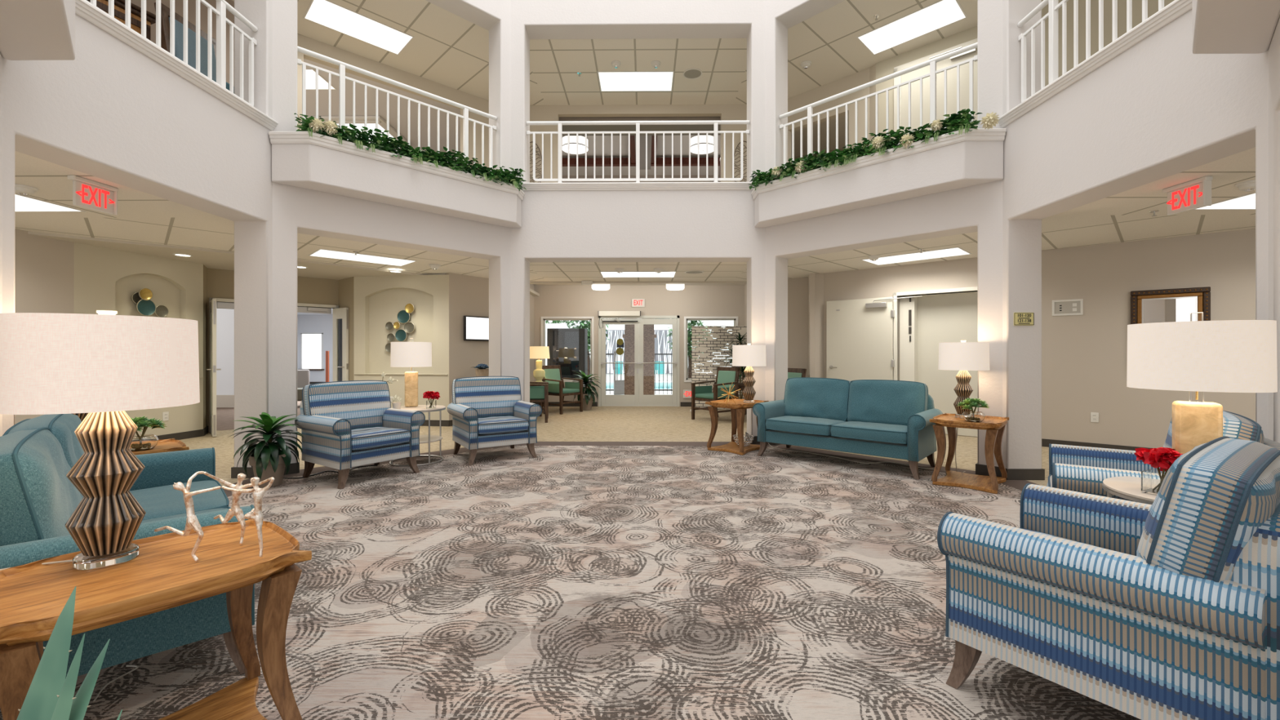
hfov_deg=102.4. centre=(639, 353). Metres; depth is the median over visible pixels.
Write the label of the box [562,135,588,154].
drum pendant
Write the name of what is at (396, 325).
wall plate
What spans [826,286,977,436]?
door
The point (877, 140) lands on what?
bloom
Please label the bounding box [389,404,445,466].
round side table
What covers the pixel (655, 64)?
smoke detector
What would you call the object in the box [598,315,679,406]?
door
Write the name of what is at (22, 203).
recessed light
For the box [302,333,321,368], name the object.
blind
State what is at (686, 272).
grille
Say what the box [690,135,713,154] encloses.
drum pendant
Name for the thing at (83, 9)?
trim
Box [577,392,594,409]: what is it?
pot
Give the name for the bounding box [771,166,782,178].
bloom
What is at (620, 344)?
decals
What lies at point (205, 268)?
wall
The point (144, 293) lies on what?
wall plate
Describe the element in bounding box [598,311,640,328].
operator
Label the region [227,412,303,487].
dracaena
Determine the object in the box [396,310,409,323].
wall plate
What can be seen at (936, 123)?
bloom
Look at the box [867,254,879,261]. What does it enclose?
smoke detector
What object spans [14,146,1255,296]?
ceiling
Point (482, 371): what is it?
pot
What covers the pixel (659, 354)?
fence
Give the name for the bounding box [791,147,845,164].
wall
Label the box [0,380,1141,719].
floor
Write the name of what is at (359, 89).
ceiling
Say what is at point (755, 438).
baseboard
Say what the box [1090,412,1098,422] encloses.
wall outlet
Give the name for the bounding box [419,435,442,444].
shelf
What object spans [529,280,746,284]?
trim
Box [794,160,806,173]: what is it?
bloom
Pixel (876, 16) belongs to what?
sprinkler
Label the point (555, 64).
ceiling
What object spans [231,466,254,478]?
baseboard
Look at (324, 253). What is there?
recessed light
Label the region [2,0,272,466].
wall
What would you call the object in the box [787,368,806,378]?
chair
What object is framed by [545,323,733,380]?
wall
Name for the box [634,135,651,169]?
trim
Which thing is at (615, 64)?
smoke detector
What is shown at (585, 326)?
tree
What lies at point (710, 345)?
brick fireplace
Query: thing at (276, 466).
pot
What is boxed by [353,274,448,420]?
wall
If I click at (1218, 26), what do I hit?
planter box
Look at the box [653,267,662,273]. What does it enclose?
smoke detector
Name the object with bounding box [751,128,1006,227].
planter box
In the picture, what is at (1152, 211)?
sprinkler
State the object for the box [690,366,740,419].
chair
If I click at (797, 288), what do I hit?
wall
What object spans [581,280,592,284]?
sensor
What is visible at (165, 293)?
wall
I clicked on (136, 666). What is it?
power cord
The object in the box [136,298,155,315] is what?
wall plate
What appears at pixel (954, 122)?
greenery
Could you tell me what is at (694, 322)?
tree
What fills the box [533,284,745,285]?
ceiling
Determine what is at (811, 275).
wall
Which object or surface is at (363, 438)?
seat cushion
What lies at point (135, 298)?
wall plate
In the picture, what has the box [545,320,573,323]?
tree
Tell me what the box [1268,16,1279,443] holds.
wall
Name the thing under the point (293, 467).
baseboard
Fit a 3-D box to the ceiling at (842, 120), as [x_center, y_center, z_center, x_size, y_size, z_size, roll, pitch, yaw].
[3.426,-4.125,9.654,3.672,0.050,2.326,0,0,30]
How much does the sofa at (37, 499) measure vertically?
0.909 m
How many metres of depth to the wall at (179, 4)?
6.20 m
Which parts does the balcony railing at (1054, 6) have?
handrail, rail, post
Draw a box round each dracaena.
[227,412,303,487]
[573,369,601,409]
[722,332,746,414]
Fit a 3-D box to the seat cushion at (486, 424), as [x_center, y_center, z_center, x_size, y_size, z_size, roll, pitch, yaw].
[-1.667,0.823,5.955,0.592,0.162,0.620,0,0,-33]
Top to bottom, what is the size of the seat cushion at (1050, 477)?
0.162 m
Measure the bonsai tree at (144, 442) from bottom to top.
0.215 m
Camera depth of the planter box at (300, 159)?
5.50 m
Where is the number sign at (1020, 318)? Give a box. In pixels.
[1013,312,1034,325]
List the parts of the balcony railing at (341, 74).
post, rail, handrail, post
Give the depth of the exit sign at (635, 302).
11.63 m
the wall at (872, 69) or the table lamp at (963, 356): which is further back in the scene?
the wall at (872, 69)
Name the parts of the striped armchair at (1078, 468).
arm, arm, frame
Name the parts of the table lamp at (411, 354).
lamp shade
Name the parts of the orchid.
pot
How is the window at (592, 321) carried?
in the wall at (553, 300)
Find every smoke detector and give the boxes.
[14,183,38,195]
[428,263,440,270]
[611,60,621,67]
[614,267,624,273]
[651,60,660,68]
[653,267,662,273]
[800,60,811,69]
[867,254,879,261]
[1235,179,1255,191]
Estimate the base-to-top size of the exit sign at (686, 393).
0.190 m
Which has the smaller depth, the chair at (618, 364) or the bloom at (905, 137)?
the bloom at (905, 137)
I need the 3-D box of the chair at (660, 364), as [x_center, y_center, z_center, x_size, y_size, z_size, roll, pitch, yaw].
[0.875,0.772,22.211,0.408,0.857,0.421,0,0,1]
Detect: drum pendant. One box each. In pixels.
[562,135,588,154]
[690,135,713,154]
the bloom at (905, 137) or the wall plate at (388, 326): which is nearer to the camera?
the bloom at (905, 137)
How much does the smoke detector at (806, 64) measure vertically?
0.073 m
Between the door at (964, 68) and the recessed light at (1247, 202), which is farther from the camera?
the door at (964, 68)
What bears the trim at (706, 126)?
attached to the wall at (726, 112)
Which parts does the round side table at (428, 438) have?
leg, leg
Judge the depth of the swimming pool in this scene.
19.43 m
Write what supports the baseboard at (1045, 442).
attached to the wall at (1084, 357)
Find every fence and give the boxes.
[587,353,616,391]
[654,353,700,394]
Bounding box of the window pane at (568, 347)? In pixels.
[546,328,587,377]
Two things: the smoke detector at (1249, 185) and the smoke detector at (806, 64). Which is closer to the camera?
the smoke detector at (1249, 185)
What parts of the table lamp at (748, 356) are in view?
lamp shade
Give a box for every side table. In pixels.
[0,519,311,719]
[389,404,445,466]
[529,381,547,416]
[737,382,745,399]
[1102,475,1156,504]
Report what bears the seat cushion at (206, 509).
on the sofa at (37, 499)
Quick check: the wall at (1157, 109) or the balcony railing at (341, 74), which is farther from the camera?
the balcony railing at (341, 74)
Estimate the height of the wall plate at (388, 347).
0.162 m
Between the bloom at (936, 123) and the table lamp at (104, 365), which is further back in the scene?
the bloom at (936, 123)
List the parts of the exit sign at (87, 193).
panel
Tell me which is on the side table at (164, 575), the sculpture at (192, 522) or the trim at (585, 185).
the sculpture at (192, 522)
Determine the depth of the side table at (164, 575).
1.48 m
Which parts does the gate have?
kick panel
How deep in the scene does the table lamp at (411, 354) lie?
5.65 m
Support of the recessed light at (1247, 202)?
in the ceiling at (205, 233)
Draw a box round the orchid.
[381,372,401,408]
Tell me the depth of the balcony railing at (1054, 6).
4.46 m
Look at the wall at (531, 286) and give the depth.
11.44 m
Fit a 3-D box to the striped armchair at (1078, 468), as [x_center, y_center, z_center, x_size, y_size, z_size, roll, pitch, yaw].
[2.733,0.736,2.773,0.844,0.924,0.893,0,0,37]
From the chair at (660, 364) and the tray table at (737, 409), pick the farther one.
the chair at (660, 364)
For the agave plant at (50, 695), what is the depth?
0.70 m
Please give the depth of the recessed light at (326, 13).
7.04 m
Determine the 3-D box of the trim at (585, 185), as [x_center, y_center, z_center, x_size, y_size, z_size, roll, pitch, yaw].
[-0.029,-2.215,6.975,3.385,0.090,0.388,0,0,1]
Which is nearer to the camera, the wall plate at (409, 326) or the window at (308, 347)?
the wall plate at (409, 326)
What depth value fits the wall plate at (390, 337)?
8.66 m
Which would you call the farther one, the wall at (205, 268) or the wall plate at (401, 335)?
the wall plate at (401, 335)
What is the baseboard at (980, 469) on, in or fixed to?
attached to the wall at (978, 208)
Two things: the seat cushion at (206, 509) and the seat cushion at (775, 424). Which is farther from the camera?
the seat cushion at (775, 424)
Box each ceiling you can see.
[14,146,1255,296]
[231,0,1043,105]
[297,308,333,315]
[303,58,460,160]
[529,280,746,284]
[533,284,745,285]
[562,135,720,175]
[791,114,848,157]
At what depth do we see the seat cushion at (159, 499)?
2.67 m
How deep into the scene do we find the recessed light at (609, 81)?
8.45 m
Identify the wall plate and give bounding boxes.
[131,292,142,303]
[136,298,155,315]
[138,288,152,300]
[155,305,168,317]
[385,321,393,330]
[385,342,391,352]
[386,333,395,342]
[393,321,399,328]
[395,328,407,342]
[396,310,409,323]
[404,303,414,313]
[404,321,414,333]
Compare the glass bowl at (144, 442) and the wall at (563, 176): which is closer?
the glass bowl at (144, 442)
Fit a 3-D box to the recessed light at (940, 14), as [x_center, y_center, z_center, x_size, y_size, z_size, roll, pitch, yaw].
[3.712,-4.476,7.065,0.621,0.005,1.221,0,0,-44]
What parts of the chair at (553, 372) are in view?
frame, backrest, armrest, arm panel, leg, leg, seat, seat rail, arm panel, armrest, leg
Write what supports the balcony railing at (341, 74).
on the trim
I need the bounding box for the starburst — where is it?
[717,382,740,403]
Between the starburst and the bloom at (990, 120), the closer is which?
the bloom at (990, 120)
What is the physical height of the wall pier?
2.530 m
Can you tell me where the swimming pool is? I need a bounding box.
[605,382,672,388]
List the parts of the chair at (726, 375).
leg, armrest, arm panel, seat, seat rail, leg, armrest, backrest, arm panel, frame, leg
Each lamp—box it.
[0,310,199,570]
[73,413,88,421]
[390,337,431,407]
[529,346,549,382]
[732,343,766,403]
[937,340,990,417]
[1126,311,1277,457]
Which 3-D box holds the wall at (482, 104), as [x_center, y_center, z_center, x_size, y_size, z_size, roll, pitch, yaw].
[-3.818,-3.320,8.166,3.093,2.320,0.120,0,0,-42]
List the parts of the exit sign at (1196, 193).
panel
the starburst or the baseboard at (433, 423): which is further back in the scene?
the baseboard at (433, 423)
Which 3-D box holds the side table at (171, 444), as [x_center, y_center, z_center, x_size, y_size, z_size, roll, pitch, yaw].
[-3.305,0.898,3.232,0.548,0.599,0.657,0,0,41]
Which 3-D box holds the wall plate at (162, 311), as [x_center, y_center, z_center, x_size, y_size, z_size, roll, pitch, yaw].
[-6.515,-0.573,6.985,0.057,0.170,0.170,0,0,10]
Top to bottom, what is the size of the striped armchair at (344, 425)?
0.924 m
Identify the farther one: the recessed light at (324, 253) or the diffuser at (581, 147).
the diffuser at (581, 147)
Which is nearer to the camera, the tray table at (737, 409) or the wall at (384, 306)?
the tray table at (737, 409)
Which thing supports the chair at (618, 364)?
on the floor
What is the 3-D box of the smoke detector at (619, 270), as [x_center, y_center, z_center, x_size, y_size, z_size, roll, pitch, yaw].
[-0.320,-1.296,8.074,0.150,0.066,0.150,0,0,1]
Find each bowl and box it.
[128,434,159,451]
[733,434,754,446]
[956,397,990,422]
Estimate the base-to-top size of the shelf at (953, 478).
0.033 m
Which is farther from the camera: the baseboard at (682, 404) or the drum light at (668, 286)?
the baseboard at (682, 404)
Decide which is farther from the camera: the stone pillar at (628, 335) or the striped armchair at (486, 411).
the stone pillar at (628, 335)
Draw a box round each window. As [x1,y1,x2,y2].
[297,333,324,370]
[540,316,594,382]
[684,316,737,382]
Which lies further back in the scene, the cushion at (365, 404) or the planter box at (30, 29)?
the cushion at (365, 404)
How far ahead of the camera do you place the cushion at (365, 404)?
5.12 m
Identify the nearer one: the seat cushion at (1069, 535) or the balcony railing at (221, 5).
the seat cushion at (1069, 535)
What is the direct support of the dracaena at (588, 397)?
on the floor
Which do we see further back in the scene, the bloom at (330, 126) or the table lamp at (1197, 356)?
the bloom at (330, 126)
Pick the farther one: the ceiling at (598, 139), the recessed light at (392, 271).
the ceiling at (598, 139)
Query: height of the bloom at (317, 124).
0.142 m
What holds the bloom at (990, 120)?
attached to the greenery at (954, 122)
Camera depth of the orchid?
5.53 m
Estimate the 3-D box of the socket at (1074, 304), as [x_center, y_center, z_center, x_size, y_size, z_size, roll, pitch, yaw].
[5.434,-0.579,6.430,0.040,0.100,0.003,0,0,41]
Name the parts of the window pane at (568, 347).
glass, trim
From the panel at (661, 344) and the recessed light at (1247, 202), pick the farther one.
the panel at (661, 344)
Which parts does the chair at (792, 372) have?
backrest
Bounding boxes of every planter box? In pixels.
[0,0,75,60]
[268,131,524,227]
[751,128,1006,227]
[1191,0,1279,53]
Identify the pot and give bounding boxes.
[248,453,286,487]
[472,364,488,376]
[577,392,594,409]
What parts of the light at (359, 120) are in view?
lit panel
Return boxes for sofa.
[0,413,254,678]
[752,377,942,479]
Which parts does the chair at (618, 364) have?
frame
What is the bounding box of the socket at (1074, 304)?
[1072,302,1076,311]
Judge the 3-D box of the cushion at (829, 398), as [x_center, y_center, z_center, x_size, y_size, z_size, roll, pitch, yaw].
[2.125,0.548,6.169,0.794,0.507,0.306,0,0,42]
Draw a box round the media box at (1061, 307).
[1052,298,1083,315]
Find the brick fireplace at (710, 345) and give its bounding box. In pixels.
[689,325,746,412]
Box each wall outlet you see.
[162,411,168,421]
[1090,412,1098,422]
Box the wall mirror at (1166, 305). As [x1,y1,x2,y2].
[1130,286,1210,324]
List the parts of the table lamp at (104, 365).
power cord, lamp shade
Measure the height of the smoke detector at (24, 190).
0.066 m
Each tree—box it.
[128,416,166,451]
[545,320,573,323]
[566,320,610,375]
[665,320,713,377]
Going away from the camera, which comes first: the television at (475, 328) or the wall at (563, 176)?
the television at (475, 328)
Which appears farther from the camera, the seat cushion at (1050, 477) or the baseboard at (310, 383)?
the baseboard at (310, 383)
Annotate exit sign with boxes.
[67,175,118,215]
[631,298,644,306]
[683,390,691,398]
[1162,176,1213,215]
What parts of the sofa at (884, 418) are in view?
leg, arm, seat frame, leg, arm, leg, frame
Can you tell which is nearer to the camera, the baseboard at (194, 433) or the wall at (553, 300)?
the baseboard at (194, 433)
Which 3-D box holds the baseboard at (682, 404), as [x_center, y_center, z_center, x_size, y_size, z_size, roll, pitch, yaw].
[-0.020,1.149,11.655,4.770,0.099,0.012,0,0,1]
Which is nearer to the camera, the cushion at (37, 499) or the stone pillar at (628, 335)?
the cushion at (37, 499)
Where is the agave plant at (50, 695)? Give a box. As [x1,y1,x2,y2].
[16,586,122,719]
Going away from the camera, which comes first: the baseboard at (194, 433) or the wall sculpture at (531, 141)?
the baseboard at (194, 433)
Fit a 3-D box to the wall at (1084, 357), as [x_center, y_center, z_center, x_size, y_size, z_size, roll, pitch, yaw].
[4.851,-0.065,7.025,4.688,2.530,0.120,0,0,41]
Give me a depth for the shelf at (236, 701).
1.70 m
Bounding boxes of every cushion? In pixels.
[0,429,83,546]
[2,413,84,468]
[129,480,229,520]
[141,507,227,523]
[302,381,390,430]
[351,426,410,450]
[452,377,520,417]
[478,416,528,434]
[765,415,845,435]
[784,377,850,421]
[830,421,906,444]
[847,380,927,425]
[1024,528,1103,548]
[1046,475,1052,487]
[1136,438,1279,580]
[1159,410,1264,468]
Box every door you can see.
[206,297,348,436]
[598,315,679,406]
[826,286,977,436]
[893,38,977,133]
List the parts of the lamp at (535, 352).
lamp shade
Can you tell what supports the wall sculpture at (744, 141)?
attached to the wall at (726, 112)
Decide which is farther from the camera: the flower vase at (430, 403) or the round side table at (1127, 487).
the flower vase at (430, 403)
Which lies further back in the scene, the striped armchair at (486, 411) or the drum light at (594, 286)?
the drum light at (594, 286)
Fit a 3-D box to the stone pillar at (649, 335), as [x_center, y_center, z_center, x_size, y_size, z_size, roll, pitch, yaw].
[0.210,-0.250,13.599,0.440,2.900,0.440,0,0,1]
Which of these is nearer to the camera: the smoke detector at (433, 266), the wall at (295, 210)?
the wall at (295, 210)
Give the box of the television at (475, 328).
[463,315,488,341]
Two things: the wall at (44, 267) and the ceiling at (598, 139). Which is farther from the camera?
the ceiling at (598, 139)
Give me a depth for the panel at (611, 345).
22.91 m
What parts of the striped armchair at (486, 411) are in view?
leg, arm, leg, seat frame, arm, leg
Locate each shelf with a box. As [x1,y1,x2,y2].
[158,676,267,719]
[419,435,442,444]
[707,441,759,454]
[932,470,1006,493]
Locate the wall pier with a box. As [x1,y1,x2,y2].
[808,273,823,377]
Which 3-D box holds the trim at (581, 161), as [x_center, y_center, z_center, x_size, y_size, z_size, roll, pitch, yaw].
[0.014,-4.720,11.520,5.800,0.160,2.440,0,0,1]
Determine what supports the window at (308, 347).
in the wall at (323, 324)
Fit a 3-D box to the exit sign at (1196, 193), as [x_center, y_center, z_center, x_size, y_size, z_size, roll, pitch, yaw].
[4.259,-1.220,4.007,0.060,0.220,0.315,0,0,-1]
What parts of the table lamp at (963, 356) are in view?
lamp shade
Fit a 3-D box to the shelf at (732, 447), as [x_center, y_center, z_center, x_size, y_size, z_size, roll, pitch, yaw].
[1.221,1.181,6.449,0.490,0.033,0.600,0,0,42]
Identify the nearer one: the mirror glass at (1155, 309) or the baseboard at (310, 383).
the mirror glass at (1155, 309)
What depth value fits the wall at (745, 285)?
11.50 m
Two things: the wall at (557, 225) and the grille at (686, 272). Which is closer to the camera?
the wall at (557, 225)
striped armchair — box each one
[294,380,425,488]
[446,376,542,465]
[937,435,1279,719]
[1046,410,1279,502]
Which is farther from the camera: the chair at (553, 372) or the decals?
the decals
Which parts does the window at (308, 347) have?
sill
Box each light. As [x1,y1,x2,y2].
[14,193,85,212]
[172,253,192,257]
[297,266,307,268]
[302,0,414,55]
[306,68,337,89]
[306,115,412,146]
[308,248,417,266]
[388,270,402,272]
[591,284,609,290]
[597,71,674,91]
[600,271,675,277]
[666,284,684,290]
[856,0,967,55]
[860,247,971,265]
[1193,192,1255,209]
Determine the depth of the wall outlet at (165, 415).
6.98 m
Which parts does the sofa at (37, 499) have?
arm, arm, leg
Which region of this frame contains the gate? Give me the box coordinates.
[613,351,624,395]
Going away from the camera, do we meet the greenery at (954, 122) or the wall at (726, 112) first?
the greenery at (954, 122)
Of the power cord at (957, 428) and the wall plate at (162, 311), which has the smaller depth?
the power cord at (957, 428)
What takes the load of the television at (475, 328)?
attached to the wall at (468, 295)
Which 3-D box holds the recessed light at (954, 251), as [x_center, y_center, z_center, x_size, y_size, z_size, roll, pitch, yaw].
[3.772,-1.327,7.064,0.621,0.005,1.221,0,0,-44]
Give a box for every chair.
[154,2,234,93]
[297,369,310,400]
[529,382,548,422]
[542,364,582,414]
[613,361,623,381]
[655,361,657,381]
[655,361,665,381]
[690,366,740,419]
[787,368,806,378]
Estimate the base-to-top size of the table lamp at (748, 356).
0.744 m
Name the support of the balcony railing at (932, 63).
on the trim
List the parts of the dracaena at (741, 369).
stem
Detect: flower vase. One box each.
[422,391,439,408]
[1133,447,1182,494]
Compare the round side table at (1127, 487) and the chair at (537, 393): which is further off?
the chair at (537, 393)
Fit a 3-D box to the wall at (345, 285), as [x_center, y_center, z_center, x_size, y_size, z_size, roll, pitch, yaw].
[-5.043,-0.050,8.935,0.640,2.500,0.120,0,0,39]
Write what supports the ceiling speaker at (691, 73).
attached to the ceiling at (555, 64)
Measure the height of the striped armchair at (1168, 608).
0.924 m
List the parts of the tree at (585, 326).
crown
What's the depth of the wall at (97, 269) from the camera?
6.76 m
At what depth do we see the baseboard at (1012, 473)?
4.87 m
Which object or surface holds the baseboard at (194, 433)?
attached to the wall at (97, 269)
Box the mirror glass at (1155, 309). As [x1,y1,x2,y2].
[1143,297,1195,323]
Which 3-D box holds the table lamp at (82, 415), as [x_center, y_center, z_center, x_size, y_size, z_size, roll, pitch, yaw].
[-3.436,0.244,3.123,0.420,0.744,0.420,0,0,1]
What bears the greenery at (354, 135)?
in the planter box at (300, 159)
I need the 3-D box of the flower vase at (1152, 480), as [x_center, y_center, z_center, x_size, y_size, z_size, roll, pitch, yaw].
[2.231,0.495,2.198,0.192,0.204,0.164,0,0,-28]
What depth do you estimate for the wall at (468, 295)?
8.71 m
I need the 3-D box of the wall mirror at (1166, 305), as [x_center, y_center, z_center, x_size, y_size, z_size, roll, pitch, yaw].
[6.039,-0.275,5.870,0.636,0.920,0.054,0,0,41]
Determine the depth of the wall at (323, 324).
20.02 m
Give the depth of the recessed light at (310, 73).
8.33 m
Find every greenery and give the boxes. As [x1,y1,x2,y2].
[293,112,526,191]
[749,108,982,190]
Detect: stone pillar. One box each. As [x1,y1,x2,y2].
[622,324,634,395]
[643,324,656,395]
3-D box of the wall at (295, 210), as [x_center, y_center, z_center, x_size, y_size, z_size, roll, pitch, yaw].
[-2.770,-4.100,6.055,2.892,10.600,0.330,0,0,-45]
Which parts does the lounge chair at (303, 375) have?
seat, backrest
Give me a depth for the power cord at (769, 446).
5.76 m
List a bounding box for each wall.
[0,52,2,436]
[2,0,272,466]
[14,228,74,423]
[74,242,203,435]
[115,273,179,318]
[130,0,234,86]
[203,264,207,428]
[207,267,338,432]
[272,0,511,463]
[297,33,488,173]
[297,315,333,382]
[338,276,353,380]
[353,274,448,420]
[368,288,433,373]
[444,272,488,420]
[511,0,764,435]
[529,104,746,182]
[529,284,533,403]
[533,284,744,406]
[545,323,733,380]
[562,175,719,182]
[744,284,746,325]
[764,0,1002,466]
[787,277,808,377]
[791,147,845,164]
[808,273,814,377]
[823,228,1255,448]
[869,63,875,145]
[1002,0,1268,468]
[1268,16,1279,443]
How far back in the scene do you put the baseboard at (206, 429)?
7.64 m
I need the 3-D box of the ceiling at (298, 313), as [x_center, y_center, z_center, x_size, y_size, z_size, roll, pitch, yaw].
[-11.662,-1.525,14.061,7.600,0.050,11.900,0,0,1]
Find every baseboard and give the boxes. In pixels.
[156,429,204,439]
[203,426,208,435]
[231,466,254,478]
[284,462,299,475]
[309,382,323,384]
[421,419,448,426]
[534,401,691,406]
[745,431,759,444]
[768,442,1001,476]
[1004,467,1044,479]
[1041,438,1156,450]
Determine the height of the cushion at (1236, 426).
0.522 m
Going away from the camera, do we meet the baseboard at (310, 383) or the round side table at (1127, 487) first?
the round side table at (1127, 487)
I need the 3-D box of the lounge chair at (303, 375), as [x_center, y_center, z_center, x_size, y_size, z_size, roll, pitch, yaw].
[-7.845,0.785,11.631,0.600,0.823,0.730,0,0,-29]
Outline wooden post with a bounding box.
[325,351,328,382]
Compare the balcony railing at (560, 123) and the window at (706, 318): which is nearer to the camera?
the balcony railing at (560, 123)
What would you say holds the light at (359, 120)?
attached to the ceiling at (359, 89)
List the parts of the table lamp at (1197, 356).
lamp shade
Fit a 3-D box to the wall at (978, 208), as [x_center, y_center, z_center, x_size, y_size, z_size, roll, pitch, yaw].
[2.694,-4.100,6.003,0.330,10.600,2.892,0,0,-44]
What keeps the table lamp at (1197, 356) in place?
on the round side table at (1127, 487)
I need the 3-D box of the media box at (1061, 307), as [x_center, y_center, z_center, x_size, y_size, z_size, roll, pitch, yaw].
[5.380,-0.579,6.476,0.300,0.200,0.010,0,0,41]
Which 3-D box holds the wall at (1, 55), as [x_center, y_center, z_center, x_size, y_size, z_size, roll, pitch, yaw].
[-2.809,-4.100,1.859,0.330,10.600,2.892,0,0,-44]
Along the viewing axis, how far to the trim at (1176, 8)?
3.83 m
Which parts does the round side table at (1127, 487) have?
leg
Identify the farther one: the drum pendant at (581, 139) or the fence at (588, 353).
the fence at (588, 353)
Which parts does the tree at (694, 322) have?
crown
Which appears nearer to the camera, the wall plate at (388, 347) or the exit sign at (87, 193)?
the exit sign at (87, 193)
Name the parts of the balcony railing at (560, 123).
post, rail, post, handrail, post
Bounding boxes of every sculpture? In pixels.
[154,471,274,561]
[529,141,542,182]
[733,141,746,182]
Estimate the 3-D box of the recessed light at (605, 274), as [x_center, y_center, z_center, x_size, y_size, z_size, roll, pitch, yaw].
[-0.028,-1.327,8.641,1.221,0.005,0.621,0,0,1]
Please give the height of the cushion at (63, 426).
0.507 m
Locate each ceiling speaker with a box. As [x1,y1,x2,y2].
[683,68,702,79]
[684,270,703,273]
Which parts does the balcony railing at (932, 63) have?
post, handrail, rail, post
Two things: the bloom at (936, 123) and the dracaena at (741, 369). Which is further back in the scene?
the dracaena at (741, 369)
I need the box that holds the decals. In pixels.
[616,338,624,355]
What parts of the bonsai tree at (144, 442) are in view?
stem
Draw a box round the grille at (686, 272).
[685,271,702,273]
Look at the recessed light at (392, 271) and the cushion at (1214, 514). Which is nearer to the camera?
the cushion at (1214, 514)
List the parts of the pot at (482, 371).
pot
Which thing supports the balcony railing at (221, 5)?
on the trim at (83, 9)
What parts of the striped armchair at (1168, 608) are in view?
leg, arm, arm, frame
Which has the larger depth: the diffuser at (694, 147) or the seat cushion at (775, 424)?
the diffuser at (694, 147)
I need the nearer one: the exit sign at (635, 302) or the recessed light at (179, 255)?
the recessed light at (179, 255)
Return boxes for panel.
[605,329,624,373]
[653,329,672,373]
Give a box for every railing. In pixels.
[84,0,257,106]
[297,45,497,167]
[526,120,749,182]
[778,42,977,174]
[787,0,1174,162]
[1017,0,1173,102]
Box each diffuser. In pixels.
[562,143,587,153]
[690,143,713,154]
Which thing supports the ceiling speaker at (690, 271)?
attached to the ceiling at (205, 233)
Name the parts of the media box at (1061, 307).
plate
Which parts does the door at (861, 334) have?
closer arm, frame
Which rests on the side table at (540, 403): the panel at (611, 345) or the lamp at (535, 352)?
the lamp at (535, 352)
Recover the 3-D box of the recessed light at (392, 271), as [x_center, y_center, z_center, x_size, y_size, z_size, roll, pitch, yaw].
[-3.865,-1.296,8.130,0.200,0.007,0.200,0,0,1]
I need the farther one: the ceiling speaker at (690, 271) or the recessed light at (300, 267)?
the ceiling speaker at (690, 271)
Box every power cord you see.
[93,665,138,701]
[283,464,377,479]
[768,445,933,469]
[955,427,965,471]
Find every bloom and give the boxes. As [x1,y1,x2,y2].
[309,118,324,133]
[323,119,338,135]
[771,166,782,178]
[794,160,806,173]
[871,135,884,149]
[899,133,915,148]
[929,119,943,131]
[980,111,999,129]
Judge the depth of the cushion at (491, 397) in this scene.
6.12 m
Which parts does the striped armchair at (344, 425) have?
frame, leg, arm, leg, seat frame, arm, leg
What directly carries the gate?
on the floor
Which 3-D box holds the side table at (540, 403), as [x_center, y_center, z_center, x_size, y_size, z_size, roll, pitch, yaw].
[-2.100,0.878,10.000,0.520,0.639,0.520,0,0,1]
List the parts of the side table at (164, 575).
leg, leg, leg, leg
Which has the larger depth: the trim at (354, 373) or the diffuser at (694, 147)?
the diffuser at (694, 147)
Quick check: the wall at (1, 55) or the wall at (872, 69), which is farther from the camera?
the wall at (872, 69)
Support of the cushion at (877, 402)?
on the sofa at (884, 418)
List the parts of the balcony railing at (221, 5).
post, rail, handrail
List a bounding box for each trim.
[75,0,278,130]
[216,395,234,407]
[354,373,447,375]
[519,182,754,191]
[559,116,720,135]
[562,135,719,166]
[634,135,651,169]
[997,0,1191,127]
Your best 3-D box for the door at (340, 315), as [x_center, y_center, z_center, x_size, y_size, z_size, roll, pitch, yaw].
[-5.764,0.175,8.282,0.819,2.050,1.918,0,0,45]
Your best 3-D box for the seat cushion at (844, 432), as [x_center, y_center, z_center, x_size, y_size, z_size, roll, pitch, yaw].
[2.489,0.824,5.423,0.772,0.163,0.620,0,0,42]
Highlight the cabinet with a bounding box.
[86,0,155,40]
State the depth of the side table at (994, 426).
4.69 m
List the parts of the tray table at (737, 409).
leg, leg, leg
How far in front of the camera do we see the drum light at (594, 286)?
10.46 m
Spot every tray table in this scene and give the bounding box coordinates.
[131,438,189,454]
[705,398,768,454]
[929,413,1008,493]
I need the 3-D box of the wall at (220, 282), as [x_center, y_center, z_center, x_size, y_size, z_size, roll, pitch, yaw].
[-5.998,-0.050,8.499,0.120,2.500,1.782,0,0,45]
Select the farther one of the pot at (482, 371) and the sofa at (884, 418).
the pot at (482, 371)
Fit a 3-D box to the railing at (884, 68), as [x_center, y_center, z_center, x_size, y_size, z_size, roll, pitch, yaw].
[4.376,-3.320,7.393,5.064,2.320,0.208,0,0,43]
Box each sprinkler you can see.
[873,14,879,20]
[1149,210,1159,216]
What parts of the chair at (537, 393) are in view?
seat rail, arm panel, arm panel, armrest, armrest, leg, leg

